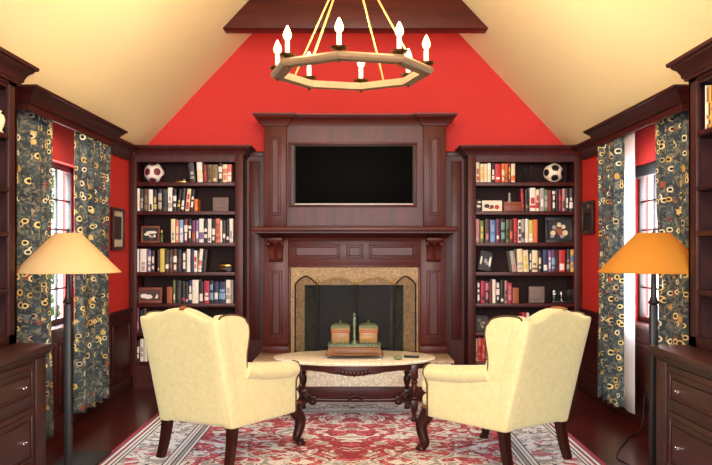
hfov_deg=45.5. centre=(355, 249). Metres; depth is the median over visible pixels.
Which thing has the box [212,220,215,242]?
book
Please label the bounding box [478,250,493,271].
picture frame
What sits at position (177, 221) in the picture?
book
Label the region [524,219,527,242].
book
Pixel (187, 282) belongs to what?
book
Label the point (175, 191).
book
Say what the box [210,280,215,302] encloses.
book
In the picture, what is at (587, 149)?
trim
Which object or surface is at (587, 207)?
picture frame
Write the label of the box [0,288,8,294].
shelf
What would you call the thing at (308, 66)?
candle
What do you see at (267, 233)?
mantel shelf
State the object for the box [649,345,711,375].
countertop
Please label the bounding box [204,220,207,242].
book
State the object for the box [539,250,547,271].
book
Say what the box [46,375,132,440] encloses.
baseboard
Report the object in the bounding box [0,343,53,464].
base cabinet
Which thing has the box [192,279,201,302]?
book
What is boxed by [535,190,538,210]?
book
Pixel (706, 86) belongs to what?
book
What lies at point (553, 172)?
soccer ball
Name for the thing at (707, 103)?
book
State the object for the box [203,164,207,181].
book
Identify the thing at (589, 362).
wainscoting
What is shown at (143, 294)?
picture
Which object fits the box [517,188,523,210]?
book
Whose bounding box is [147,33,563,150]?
wall
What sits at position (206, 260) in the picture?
book
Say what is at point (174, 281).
book
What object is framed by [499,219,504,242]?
book
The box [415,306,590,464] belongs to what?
chair
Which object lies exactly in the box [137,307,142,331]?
book
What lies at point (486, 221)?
book
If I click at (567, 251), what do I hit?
book
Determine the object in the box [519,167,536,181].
bicycle
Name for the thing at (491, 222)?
book
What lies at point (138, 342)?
book
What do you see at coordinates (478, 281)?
book
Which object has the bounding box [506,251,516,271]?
book
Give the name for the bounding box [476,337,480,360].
book
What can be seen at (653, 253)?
floor lamp
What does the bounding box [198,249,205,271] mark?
book
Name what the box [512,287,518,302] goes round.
book
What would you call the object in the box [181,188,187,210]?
book
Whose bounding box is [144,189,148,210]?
book
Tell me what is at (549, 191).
book
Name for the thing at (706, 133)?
shelf
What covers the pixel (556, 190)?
book
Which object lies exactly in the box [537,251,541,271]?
book
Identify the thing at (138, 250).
book
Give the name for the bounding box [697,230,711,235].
shelf
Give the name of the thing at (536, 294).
box
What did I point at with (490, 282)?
book
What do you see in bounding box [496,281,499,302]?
book
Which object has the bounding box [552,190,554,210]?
book
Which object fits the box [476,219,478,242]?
book
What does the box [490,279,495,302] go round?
book
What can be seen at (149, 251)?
book
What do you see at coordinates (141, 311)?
book
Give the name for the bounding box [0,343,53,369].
countertop
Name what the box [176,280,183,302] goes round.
book
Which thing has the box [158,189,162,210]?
book
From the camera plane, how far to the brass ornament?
8.58 m
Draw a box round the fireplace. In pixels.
[251,113,457,399]
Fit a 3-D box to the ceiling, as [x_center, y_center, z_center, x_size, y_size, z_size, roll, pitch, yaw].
[0.000,-2.104,3.325,5.140,2.864,11.250,0,0,0]
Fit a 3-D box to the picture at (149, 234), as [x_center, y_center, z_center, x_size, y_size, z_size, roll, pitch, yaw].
[-2.077,-0.158,8.611,0.155,0.136,0.008,0,-6,0]
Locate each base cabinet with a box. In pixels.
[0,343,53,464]
[649,345,711,464]
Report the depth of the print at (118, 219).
8.06 m
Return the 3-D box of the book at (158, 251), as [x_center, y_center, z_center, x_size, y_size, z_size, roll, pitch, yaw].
[-1.980,0.109,8.620,0.025,0.220,0.152,0,0,0]
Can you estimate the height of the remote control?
0.022 m
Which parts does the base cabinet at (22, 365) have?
drawer, drawer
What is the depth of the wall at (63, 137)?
8.01 m
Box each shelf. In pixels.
[0,132,8,140]
[0,186,8,192]
[0,231,8,236]
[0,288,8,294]
[251,227,457,239]
[697,127,711,138]
[697,183,711,191]
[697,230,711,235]
[697,289,711,296]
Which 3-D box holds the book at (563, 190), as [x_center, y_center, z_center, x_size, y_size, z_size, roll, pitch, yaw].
[2.091,-0.503,8.606,0.029,0.226,0.154,0,0,0]
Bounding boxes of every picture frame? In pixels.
[110,207,124,249]
[139,287,162,302]
[141,226,159,242]
[476,315,487,331]
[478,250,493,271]
[482,201,501,210]
[545,217,571,242]
[550,289,571,302]
[581,200,594,233]
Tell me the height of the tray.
0.023 m
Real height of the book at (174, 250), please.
0.229 m
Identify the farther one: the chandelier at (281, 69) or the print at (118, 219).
the print at (118, 219)
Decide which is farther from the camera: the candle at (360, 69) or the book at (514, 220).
the book at (514, 220)
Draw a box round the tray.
[328,341,380,346]
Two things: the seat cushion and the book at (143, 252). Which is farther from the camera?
the book at (143, 252)
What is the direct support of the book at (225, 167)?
on the bookcase at (174, 159)
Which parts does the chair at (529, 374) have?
leg, rail, arm, leg, leg, backrest, leg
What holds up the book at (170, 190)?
on the bookcase at (174, 159)
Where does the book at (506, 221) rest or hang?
on the bookcase at (537, 157)
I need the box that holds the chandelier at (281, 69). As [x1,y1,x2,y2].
[270,0,434,92]
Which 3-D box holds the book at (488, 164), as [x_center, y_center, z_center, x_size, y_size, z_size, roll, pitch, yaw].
[1.344,-0.776,8.631,0.032,0.192,0.188,0,0,0]
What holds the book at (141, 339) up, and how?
on the bookcase at (174, 159)
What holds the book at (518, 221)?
on the bookcase at (537, 157)
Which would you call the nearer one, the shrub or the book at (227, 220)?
the book at (227, 220)
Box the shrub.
[51,171,60,316]
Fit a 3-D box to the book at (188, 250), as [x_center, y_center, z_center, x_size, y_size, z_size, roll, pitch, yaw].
[-1.678,0.104,8.625,0.035,0.230,0.178,0,0,0]
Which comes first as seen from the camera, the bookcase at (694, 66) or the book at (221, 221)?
the bookcase at (694, 66)
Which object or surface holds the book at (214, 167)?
on the bookcase at (174, 159)
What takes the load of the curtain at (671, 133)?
hanging from the wall at (645, 153)
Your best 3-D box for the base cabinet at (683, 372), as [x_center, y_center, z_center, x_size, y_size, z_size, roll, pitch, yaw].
[1.960,0.960,3.970,0.604,0.840,1.740,0,0,0]
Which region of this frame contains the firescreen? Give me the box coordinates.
[294,276,416,351]
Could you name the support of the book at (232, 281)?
on the bookcase at (174, 159)
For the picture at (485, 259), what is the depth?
8.59 m
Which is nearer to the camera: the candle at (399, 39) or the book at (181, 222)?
the candle at (399, 39)
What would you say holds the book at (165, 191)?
on the bookcase at (174, 159)
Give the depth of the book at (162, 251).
8.54 m
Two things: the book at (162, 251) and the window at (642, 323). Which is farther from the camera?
the book at (162, 251)
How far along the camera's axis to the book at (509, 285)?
8.54 m
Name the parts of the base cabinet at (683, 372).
drawer, drawer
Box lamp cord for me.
[616,391,647,464]
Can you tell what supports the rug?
on the floor
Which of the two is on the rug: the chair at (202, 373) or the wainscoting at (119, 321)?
the chair at (202, 373)
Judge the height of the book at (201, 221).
0.240 m
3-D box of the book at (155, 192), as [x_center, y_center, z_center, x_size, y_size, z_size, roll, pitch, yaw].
[-2.016,-0.498,8.629,0.033,0.214,0.174,0,0,0]
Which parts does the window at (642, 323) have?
sill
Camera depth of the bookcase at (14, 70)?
4.86 m
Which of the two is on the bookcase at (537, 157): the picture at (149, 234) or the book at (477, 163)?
the book at (477, 163)
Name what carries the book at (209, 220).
on the bookcase at (174, 159)
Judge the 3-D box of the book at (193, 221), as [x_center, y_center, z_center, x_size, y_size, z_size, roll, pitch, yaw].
[-1.626,-0.187,8.618,0.035,0.224,0.160,0,0,0]
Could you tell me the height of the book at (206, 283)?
0.223 m
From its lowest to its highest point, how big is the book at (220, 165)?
0.194 m
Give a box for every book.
[137,188,139,210]
[137,249,139,271]
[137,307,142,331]
[137,340,139,361]
[140,189,143,210]
[140,249,149,271]
[140,309,142,331]
[140,338,143,360]
[143,308,149,315]
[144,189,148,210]
[144,340,148,360]
[148,250,154,271]
[149,189,152,210]
[151,251,156,271]
[153,190,157,210]
[157,250,159,271]
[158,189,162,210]
[160,249,167,271]
[163,189,167,210]
[165,250,168,271]
[167,286,172,302]
[168,188,174,210]
[169,249,172,271]
[171,219,177,242]
[173,189,178,210]
[173,249,179,271]
[173,279,178,302]
[176,220,179,242]
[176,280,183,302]
[177,189,182,210]
[177,250,184,271]
[179,220,183,242]
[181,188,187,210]
[182,281,186,302]
[183,251,186,271]
[184,219,188,242]
[185,189,191,210]
[186,281,188,302]
[187,249,190,271]
[188,162,197,181]
[188,219,194,242]
[189,280,191,302]
[190,190,197,210]
[191,249,196,271]
[192,220,195,242]
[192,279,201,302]
[194,199,200,210]
[194,251,199,271]
[196,220,198,242]
[197,162,203,181]
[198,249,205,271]
[199,219,206,242]
[199,281,203,302]
[202,250,209,271]
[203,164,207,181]
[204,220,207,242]
[204,280,209,302]
[208,165,211,181]
[208,219,213,242]
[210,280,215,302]
[212,165,217,181]
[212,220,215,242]
[214,281,219,302]
[216,219,221,242]
[218,163,223,181]
[219,281,225,302]
[220,220,222,242]
[223,165,227,181]
[223,220,225,242]
[226,219,229,242]
[226,279,232,302]
[228,164,233,181]
[230,219,234,242]
[231,280,234,302]
[476,162,478,181]
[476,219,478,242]
[476,280,479,302]
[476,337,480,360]
[479,164,483,181]
[479,221,483,242]
[480,280,484,302]
[481,337,484,360]
[483,219,488,242]
[484,164,486,181]
[485,281,488,302]
[487,163,490,181]
[489,220,494,242]
[489,281,491,302]
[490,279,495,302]
[491,163,494,181]
[495,164,500,181]
[495,219,499,242]
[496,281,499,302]
[498,280,503,302]
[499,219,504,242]
[501,163,504,181]
[504,280,506,302]
[505,163,507,181]
[505,220,508,242]
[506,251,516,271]
[507,282,511,302]
[508,163,510,181]
[508,219,512,242]
[511,164,514,181]
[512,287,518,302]
[513,219,516,242]
[514,249,522,271]
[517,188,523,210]
[517,220,520,242]
[519,312,525,317]
[520,219,524,242]
[522,250,528,271]
[523,190,528,210]
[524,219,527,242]
[527,188,534,210]
[528,220,532,242]
[528,250,531,271]
[532,219,536,242]
[532,250,536,271]
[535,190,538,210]
[536,188,543,210]
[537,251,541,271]
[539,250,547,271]
[544,190,547,210]
[548,190,551,210]
[548,250,550,271]
[551,250,554,271]
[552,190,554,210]
[554,189,557,210]
[555,250,557,271]
[558,189,561,210]
[558,250,564,271]
[562,189,564,210]
[563,249,569,271]
[565,189,568,210]
[569,188,572,210]
[570,250,573,271]
[705,85,708,128]
[706,87,708,127]
[709,85,711,126]
[711,86,711,126]
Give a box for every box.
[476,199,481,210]
[502,202,520,210]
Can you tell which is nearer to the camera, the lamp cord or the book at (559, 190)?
the lamp cord
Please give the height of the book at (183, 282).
0.220 m
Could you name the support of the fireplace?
on the floor
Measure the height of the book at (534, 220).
0.231 m
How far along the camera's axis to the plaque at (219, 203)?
8.61 m
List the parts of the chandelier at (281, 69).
bulb, bulb, rod, rod, bulb, bulb, rod, rod, bulb, bulb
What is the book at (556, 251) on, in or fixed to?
on the bookcase at (537, 157)
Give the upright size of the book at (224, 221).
0.222 m
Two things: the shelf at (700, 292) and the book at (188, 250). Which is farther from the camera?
the book at (188, 250)
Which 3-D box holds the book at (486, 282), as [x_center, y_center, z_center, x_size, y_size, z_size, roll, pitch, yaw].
[1.321,0.423,8.616,0.033,0.222,0.151,0,0,0]
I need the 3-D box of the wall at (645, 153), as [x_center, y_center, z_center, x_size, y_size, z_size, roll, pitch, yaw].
[2.350,0.195,3.325,0.160,2.370,11.050,0,0,0]
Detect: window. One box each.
[51,162,73,333]
[635,174,658,333]
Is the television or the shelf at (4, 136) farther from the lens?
the television
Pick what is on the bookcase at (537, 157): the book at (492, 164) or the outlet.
the book at (492, 164)
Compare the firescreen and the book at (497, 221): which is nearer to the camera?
the firescreen
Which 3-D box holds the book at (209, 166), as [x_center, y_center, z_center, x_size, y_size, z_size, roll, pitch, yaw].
[-1.468,-0.769,8.619,0.040,0.178,0.154,0,0,0]
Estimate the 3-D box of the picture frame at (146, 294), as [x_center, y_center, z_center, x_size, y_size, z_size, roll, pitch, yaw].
[-2.084,0.458,8.610,0.253,0.156,0.035,0,0,0]
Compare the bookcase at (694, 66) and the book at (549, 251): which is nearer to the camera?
the bookcase at (694, 66)
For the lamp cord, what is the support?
on the floor
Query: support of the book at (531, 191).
on the bookcase at (537, 157)
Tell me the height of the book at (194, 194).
0.217 m
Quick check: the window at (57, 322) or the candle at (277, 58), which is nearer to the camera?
the candle at (277, 58)
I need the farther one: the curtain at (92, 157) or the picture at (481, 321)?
the picture at (481, 321)
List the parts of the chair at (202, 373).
leg, backrest, leg, arm, leg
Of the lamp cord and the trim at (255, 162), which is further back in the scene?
the trim at (255, 162)
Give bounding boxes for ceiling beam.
[223,0,487,32]
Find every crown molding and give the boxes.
[17,84,127,146]
[583,84,688,146]
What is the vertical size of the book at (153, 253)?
0.210 m
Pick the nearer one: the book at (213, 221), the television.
the television
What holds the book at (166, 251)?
on the bookcase at (174, 159)
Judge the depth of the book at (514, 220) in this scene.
8.54 m
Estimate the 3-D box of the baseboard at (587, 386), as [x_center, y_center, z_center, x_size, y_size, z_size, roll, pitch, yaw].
[2.235,1.315,6.710,0.020,0.130,3.580,0,0,0]
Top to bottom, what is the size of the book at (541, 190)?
0.229 m
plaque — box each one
[213,197,228,210]
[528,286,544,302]
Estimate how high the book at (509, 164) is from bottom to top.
0.193 m
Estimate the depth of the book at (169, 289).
8.54 m
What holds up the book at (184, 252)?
on the bookcase at (174, 159)
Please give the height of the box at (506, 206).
0.096 m
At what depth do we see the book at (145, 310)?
8.56 m
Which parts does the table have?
leg, leg, leg, leg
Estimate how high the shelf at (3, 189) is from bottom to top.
0.028 m
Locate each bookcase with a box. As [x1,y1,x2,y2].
[129,145,255,387]
[455,145,581,387]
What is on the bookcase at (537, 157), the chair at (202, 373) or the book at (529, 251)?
the book at (529, 251)
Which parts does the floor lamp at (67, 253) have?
lamp shade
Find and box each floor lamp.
[17,231,120,464]
[598,230,688,464]
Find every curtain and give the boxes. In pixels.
[17,111,53,436]
[73,131,110,414]
[598,132,634,413]
[655,111,688,344]
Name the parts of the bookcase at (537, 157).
shelf, shelf, crown, panel, shelf, shelf, shelf, shelf, shelf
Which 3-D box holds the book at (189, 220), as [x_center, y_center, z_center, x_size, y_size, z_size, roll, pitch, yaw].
[-1.664,-0.194,8.626,0.031,0.237,0.189,0,0,0]
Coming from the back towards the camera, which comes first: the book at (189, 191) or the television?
the book at (189, 191)
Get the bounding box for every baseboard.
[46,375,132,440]
[578,375,648,430]
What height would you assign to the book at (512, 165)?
0.185 m
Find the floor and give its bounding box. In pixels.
[46,388,648,464]
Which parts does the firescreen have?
panel, hinge post, panel, hinge post, panel, hinge post, panel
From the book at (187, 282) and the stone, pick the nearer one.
the stone
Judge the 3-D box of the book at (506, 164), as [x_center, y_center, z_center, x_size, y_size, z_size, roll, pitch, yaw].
[1.516,-0.775,8.631,0.029,0.189,0.177,0,0,0]
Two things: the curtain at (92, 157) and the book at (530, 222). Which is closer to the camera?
the curtain at (92, 157)
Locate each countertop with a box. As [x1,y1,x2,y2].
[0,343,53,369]
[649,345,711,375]
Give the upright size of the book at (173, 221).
0.236 m
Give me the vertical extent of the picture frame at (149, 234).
0.169 m
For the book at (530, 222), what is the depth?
8.53 m
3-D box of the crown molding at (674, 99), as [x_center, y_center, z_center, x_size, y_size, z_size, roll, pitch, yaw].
[2.127,-0.963,6.370,0.275,0.145,2.120,0,0,0]
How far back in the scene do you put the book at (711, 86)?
4.60 m
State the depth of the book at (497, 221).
8.54 m
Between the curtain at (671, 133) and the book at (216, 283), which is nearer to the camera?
the curtain at (671, 133)
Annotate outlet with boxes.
[646,383,648,398]
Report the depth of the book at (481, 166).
8.54 m
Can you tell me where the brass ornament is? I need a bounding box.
[219,263,231,271]
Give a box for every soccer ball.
[144,163,163,181]
[543,163,563,181]
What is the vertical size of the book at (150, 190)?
0.218 m
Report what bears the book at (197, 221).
on the bookcase at (174, 159)
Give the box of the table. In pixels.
[273,350,435,421]
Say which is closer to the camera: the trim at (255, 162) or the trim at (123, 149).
the trim at (123, 149)
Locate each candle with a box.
[275,54,279,64]
[285,40,289,51]
[307,65,310,75]
[337,33,341,44]
[359,68,362,77]
[397,37,401,48]
[424,49,428,60]
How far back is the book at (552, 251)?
8.54 m
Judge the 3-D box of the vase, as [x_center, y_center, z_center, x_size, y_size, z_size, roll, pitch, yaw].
[-2.015,-0.722,4.800,0.072,0.132,0.072,0,0,0]
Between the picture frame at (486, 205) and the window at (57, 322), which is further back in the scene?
the picture frame at (486, 205)
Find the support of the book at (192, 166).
on the bookcase at (174, 159)
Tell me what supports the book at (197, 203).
on the bookcase at (174, 159)
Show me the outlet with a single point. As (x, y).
(647, 384)
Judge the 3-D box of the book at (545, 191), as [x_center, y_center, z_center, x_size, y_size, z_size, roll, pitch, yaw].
[1.915,-0.498,8.609,0.031,0.215,0.152,0,0,0]
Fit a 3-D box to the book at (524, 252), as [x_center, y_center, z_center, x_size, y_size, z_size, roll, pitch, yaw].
[1.710,0.110,8.616,0.058,0.219,0.170,0,0,0]
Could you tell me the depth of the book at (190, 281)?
8.55 m
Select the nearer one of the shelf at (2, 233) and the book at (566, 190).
the shelf at (2, 233)
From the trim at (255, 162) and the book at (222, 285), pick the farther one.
the trim at (255, 162)
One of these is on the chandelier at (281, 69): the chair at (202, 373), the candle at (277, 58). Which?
the candle at (277, 58)
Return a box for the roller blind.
[635,161,655,178]
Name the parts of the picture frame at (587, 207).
pane, pane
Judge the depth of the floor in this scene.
6.57 m
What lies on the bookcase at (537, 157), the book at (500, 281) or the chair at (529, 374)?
the book at (500, 281)
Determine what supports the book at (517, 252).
on the bookcase at (537, 157)
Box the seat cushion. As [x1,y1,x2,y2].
[422,379,427,391]
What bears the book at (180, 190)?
on the bookcase at (174, 159)
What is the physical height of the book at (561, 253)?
0.220 m
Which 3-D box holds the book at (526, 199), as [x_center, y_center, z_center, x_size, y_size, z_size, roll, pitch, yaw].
[1.721,-0.498,8.610,0.041,0.214,0.163,0,0,0]
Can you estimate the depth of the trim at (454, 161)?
8.79 m
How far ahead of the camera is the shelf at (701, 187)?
4.65 m
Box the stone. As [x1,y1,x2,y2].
[393,356,402,359]
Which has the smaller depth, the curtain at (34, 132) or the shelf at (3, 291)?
the shelf at (3, 291)
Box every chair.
[140,306,305,464]
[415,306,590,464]
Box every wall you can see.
[52,122,134,320]
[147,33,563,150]
[576,123,655,320]
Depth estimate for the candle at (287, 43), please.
4.91 m
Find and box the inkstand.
[325,312,382,358]
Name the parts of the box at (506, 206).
lid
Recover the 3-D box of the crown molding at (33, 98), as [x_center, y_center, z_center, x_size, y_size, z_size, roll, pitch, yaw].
[-2.127,-0.963,6.370,0.275,0.145,2.120,0,0,0]
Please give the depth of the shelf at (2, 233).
4.76 m
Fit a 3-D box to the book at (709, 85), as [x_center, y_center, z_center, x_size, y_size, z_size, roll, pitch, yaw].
[2.010,-0.775,4.622,0.171,0.240,0.029,0,0,0]
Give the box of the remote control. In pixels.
[404,355,418,357]
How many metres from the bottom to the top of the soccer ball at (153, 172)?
0.200 m
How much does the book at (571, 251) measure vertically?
0.223 m
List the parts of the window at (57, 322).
sill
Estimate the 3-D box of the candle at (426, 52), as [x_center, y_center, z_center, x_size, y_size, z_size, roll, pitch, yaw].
[0.428,-1.171,5.136,0.028,0.081,0.027,0,0,0]
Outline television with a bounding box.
[294,145,413,204]
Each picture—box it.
[139,290,159,299]
[143,228,157,240]
[477,317,486,329]
[479,252,491,269]
[548,220,569,239]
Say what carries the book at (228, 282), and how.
on the bookcase at (174, 159)
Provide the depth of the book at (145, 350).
8.54 m
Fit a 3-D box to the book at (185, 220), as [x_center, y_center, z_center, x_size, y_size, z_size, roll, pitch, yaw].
[-1.704,-0.194,8.615,0.035,0.237,0.162,0,0,0]
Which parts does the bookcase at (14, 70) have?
crown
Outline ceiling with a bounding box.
[0,0,711,172]
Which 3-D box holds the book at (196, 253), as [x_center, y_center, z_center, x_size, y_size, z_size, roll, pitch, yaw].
[-1.607,0.113,8.611,0.029,0.214,0.160,0,0,0]
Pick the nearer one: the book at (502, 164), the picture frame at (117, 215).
the picture frame at (117, 215)
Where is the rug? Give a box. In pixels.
[99,401,605,464]
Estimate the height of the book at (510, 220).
0.233 m
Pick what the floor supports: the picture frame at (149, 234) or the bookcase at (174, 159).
the bookcase at (174, 159)
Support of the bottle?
on the bookcase at (174, 159)
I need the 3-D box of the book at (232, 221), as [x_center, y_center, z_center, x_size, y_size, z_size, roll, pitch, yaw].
[-1.248,-0.196,8.613,0.034,0.240,0.165,0,0,0]
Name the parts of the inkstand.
lid, lid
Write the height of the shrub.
3.363 m
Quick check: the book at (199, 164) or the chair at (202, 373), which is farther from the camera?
the book at (199, 164)
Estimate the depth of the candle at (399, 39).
4.82 m
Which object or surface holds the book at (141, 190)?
on the bookcase at (174, 159)
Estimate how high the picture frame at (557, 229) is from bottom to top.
0.259 m
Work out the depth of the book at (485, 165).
8.54 m
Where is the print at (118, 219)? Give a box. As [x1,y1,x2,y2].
[115,216,121,239]
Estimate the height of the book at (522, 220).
0.234 m
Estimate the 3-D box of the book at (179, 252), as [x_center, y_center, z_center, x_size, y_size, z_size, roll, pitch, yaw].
[-1.770,0.107,8.614,0.043,0.224,0.160,0,0,0]
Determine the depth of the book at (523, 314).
8.54 m
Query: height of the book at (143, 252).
0.230 m
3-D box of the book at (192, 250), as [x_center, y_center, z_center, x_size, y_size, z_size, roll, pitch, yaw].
[-1.639,0.105,8.630,0.025,0.228,0.190,0,0,0]
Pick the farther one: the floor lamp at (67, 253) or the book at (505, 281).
the book at (505, 281)
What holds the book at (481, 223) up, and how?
on the bookcase at (537, 157)
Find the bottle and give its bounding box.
[160,230,163,242]
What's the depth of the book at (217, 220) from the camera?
8.53 m
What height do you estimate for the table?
0.487 m
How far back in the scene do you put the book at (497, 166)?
8.53 m
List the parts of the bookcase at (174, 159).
shelf, shelf, shelf, shelf, shelf, shelf, panel, crown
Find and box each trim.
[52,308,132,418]
[111,138,138,159]
[247,151,263,361]
[446,151,463,364]
[572,138,597,159]
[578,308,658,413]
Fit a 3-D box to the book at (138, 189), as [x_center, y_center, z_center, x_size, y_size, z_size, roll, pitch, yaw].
[-2.183,-0.504,8.621,0.029,0.228,0.174,0,0,0]
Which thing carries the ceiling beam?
attached to the ceiling
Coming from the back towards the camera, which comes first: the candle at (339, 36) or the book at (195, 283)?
the book at (195, 283)
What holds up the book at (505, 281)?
on the bookcase at (537, 157)
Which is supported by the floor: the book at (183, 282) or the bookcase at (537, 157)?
the bookcase at (537, 157)
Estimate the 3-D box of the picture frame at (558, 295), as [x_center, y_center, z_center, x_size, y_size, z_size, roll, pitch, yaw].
[2.094,0.464,8.614,0.220,0.142,0.091,0,0,0]
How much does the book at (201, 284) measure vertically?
0.215 m
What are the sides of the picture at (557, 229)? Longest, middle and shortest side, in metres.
0.223 x 0.199 x 0.007 m
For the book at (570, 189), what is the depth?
8.54 m
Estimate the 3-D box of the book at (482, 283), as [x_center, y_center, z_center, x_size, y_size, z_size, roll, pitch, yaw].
[1.279,0.423,8.627,0.041,0.224,0.176,0,0,0]
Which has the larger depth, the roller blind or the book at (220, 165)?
the book at (220, 165)
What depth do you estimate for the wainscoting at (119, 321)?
7.85 m
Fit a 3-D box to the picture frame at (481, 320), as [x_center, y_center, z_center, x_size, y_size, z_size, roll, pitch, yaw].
[1.280,0.745,8.610,0.130,0.163,0.036,0,0,0]
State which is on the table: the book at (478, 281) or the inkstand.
the inkstand
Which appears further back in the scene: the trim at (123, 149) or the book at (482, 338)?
the book at (482, 338)
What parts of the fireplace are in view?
frieze panel, recess moulding, surround moulding, frieze panel, overmantel crown, frieze panel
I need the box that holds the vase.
[0,110,4,132]
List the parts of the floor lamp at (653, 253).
lamp shade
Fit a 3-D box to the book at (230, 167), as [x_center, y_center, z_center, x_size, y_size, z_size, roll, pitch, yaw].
[-1.265,-0.770,8.613,0.036,0.179,0.163,0,0,0]
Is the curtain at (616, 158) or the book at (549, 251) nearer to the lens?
the curtain at (616, 158)
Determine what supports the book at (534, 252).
on the bookcase at (537, 157)
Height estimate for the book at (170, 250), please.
0.225 m
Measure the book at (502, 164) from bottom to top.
0.188 m
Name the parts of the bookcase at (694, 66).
crown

